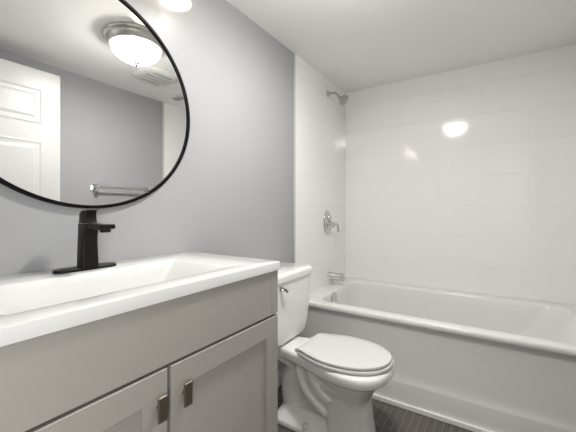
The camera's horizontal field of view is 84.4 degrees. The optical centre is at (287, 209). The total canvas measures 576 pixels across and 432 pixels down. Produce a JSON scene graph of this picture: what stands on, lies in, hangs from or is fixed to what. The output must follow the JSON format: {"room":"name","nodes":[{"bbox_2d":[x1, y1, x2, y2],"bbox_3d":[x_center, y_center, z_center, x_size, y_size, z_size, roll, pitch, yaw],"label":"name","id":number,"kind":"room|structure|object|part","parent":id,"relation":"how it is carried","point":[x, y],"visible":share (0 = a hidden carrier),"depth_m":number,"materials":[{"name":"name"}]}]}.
{"room":"bathroom","nodes":[
{"label":"bathroom","id":0,"kind":"room"},
{"bbox_2d":[0,0,345,369],"bbox_3d":[-0.240,0.019,1.646,0.106,1.999,2.700,0,0,33],"label":"wall","id":1,"kind":"structure","parent":0,"point":[230,192],"depth_m":1.52,"materials":[{"name":"grey paint"}]},
{"bbox_2d":[0,0,189,208],"bbox_3d":[-0.606,-0.359,0.978,0.016,0.710,0.748,0,0,33],"label":"wall mirror","id":2,"kind":"object","parent":1,"relation":"attached to","point":[95,112],"visible":1,"depth_m":0.97,"materials":[{"name":"black mirror"}]},
{"bbox_2d":[278,367,283,386],"bbox_3d":[-0.181,0.974,1.639,0.012,0.090,0.813,0,0,33],"label":"baseboard","id":3,"kind":"structure","parent":1,"relation":"attached to","point":[280,371],"depth_m":1.84,"materials":[{"name":"grey paint"}]},
{"bbox_2d":[294,52,295,262],"bbox_3d":[0.042,-0.210,1.984,0.008,1.540,0.018,0,0,33],"label":"trim","id":4,"kind":"structure","parent":1,"relation":"attached to","point":[294,52],"depth_m":1.98,"materials":[{"name":"grey paint"}]},
{"bbox_2d":[323,210,338,234],"bbox_3d":[0.326,0.093,2.349,0.079,0.180,0.128,0,0,33],"label":"shower valve","id":5,"kind":"object","parent":1,"relation":"attached to","point":[328,224],"visible":1,"depth_m":2.34,"materials":[{"name":"silver metal"}]},
{"bbox_2d":[327,272,345,281],"bbox_3d":[0.364,0.497,2.362,0.126,0.066,0.058,0,0,33],"label":"tub spout","id":6,"kind":"object","parent":1,"relation":"attached to","point":[340,277],"visible":1,"depth_m":2.34,"materials":[{"name":"silver metal"}]},
{"bbox_2d":[326,90,347,104],"bbox_3d":[0.365,-0.831,2.338,0.155,0.131,0.080,0,0,33],"label":"shower fixture","id":7,"kind":"object","parent":1,"relation":"attached to","point":[343,99],"visible":1,"depth_m":2.31,"materials":[{"name":"silver metal"}]},
{"bbox_2d":[278,385,471,431],"bbox_3d":[0.428,1.058,1.212,1.700,0.080,2.700,0,0,33],"label":"floor","id":8,"kind":"structure","parent":0,"point":[387,417],"depth_m":1.53,"materials":[{"name":"tile"}]},
{"bbox_2d":[0,270,277,431],"bbox_3d":[-0.440,0.606,0.810,0.475,0.824,0.821,0,0,33],"label":"vanity cabinet","id":9,"kind":"object","parent":8,"relation":"on","point":[206,360],"visible":0.81,"depth_m":0.67,"materials":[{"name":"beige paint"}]},
{"bbox_3d":[-0.376,0.627,0.521,0.018,0.574,0.404,0,0,33],"label":"cabinet door","id":10,"kind":"part","parent":9,"relation":"part of","materials":[{"name":"beige paint"}]},
{"bbox_2d":[0,251,279,346],"bbox_3d":[-0.445,0.222,0.814,0.463,0.110,0.833,0,0,33],"label":"countertop","id":11,"kind":"structure","parent":9,"relation":"on","point":[34,304],"depth_m":0.76,"materials":[{"name":"white stone"}]},
{"bbox_2d":[52,210,115,273],"bbox_3d":[-0.528,0.083,0.871,0.146,0.167,0.162,0,0,33],"label":"sink faucet","id":12,"kind":"object","parent":11,"relation":"on","point":[88,227],"visible":1,"depth_m":0.87,"materials":[{"name":"black metal"}]},
{"bbox_3d":[-0.569,0.163,0.897,0.050,0.007,0.162,0,0,33],"label":"plate","id":13,"kind":"part","parent":12,"relation":"part of","materials":[{"name":"black metal"}]},
{"bbox_3d":[-0.554,0.018,0.886,0.052,0.037,0.036,0,0,33],"label":"handle","id":14,"kind":"part","parent":12,"relation":"part of","materials":[{"name":"black metal"}]},
{"bbox_3d":[-0.503,0.044,0.853,0.085,0.012,0.036,0,0,33],"label":"spout","id":15,"kind":"part","parent":12,"relation":"part of","materials":[{"name":"black metal"}]},
{"bbox_3d":[-0.259,0.412,0.658,0.006,0.053,0.023,0,0,33],"label":"handle","id":16,"kind":"part","parent":9,"relation":"part of","materials":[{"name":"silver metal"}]},
{"bbox_3d":[-0.224,0.412,0.712,0.006,0.053,0.023,0,0,33],"label":"handle","id":17,"kind":"part","parent":9,"relation":"part of","materials":[{"name":"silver metal"}]},
{"bbox_3d":[-0.151,0.627,0.869,0.018,0.574,0.408,0,0,33],"label":"cabinet door","id":18,"kind":"part","parent":9,"relation":"part of","materials":[{"name":"beige paint"}]},
{"bbox_2d":[275,262,394,431],"bbox_3d":[0.154,0.659,1.507,0.672,0.714,0.402,0,0,33],"label":"toilet","id":19,"kind":"object","parent":8,"relation":"on","point":[330,381],"visible":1,"depth_m":1.43,"materials":[{"name":"white ceramic"}]},
{"bbox_3d":[-0.017,0.372,1.484,0.035,0.034,0.036,0,0,33],"label":"flush lever","id":20,"kind":"part","parent":19,"relation":"part of","materials":[{"name":"silver metal"}]},
{"bbox_3d":[-0.046,0.502,1.637,0.182,0.312,0.382,0,0,33],"label":"tank","id":21,"kind":"part","parent":19,"relation":"part of","materials":[{"name":"white ceramic"}]},
{"bbox_3d":[-0.045,0.324,1.636,0.198,0.044,0.402,0,0,33],"label":"tank lid","id":22,"kind":"part","parent":19,"relation":"part of","materials":[{"name":"white ceramic"}]},
{"bbox_3d":[0.165,0.839,1.500,0.645,0.355,0.344,0,0,33],"label":"bowl","id":23,"kind":"part","parent":19,"relation":"part of","materials":[{"name":"white ceramic"}]},
{"bbox_3d":[0.264,0.635,1.435,0.393,0.016,0.316,0,0,33],"label":"seat lid","id":24,"kind":"part","parent":19,"relation":"part of","materials":[{"name":"white plastic"}]},
{"bbox_3d":[0.268,0.652,1.433,0.394,0.014,0.326,0,0,33],"label":"seat","id":25,"kind":"part","parent":19,"relation":"part of","materials":[{"name":"white plastic"}]},
{"bbox_2d":[297,277,575,431],"bbox_3d":[0.890,0.788,1.923,1.498,0.457,0.802,0,0,33],"label":"bathtub","id":26,"kind":"object","parent":8,"relation":"on","point":[495,363],"visible":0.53,"depth_m":1.59,"materials":[{"name":"white ceramic"}]},
{"bbox_3d":[0.318,0.606,2.183,0.022,0.082,0.082,0,0,33],"label":"overflow plate","id":27,"kind":"part","parent":26,"relation":"part of","materials":[{"name":"silver metal"}]},
{"bbox_2d":[372,393,493,431],"bbox_3d":[0.669,1.006,1.583,1.496,0.026,0.016,0,0,33],"label":"baseboard","id":28,"kind":"structure","parent":26,"relation":"attached to","point":[464,425],"depth_m":1.55,"materials":[{"name":"white ceramic"}]},
{"bbox_2d":[227,0,575,92],"bbox_3d":[0.428,-1.020,1.212,1.700,0.080,2.700,0,0,33],"label":"ceiling","id":29,"kind":"structure","parent":0,"point":[356,45],"depth_m":1.74,"materials":[{"name":"white paint"}]},
{"bbox_2d":[346,44,575,304],"bbox_3d":[1.136,0.019,2.303,1.500,1.999,0.100,0,0,33],"label":"wall","id":30,"kind":"structure","parent":0,"point":[463,179],"depth_m":2.17,"materials":[{"name":"white tile"}]}
]}

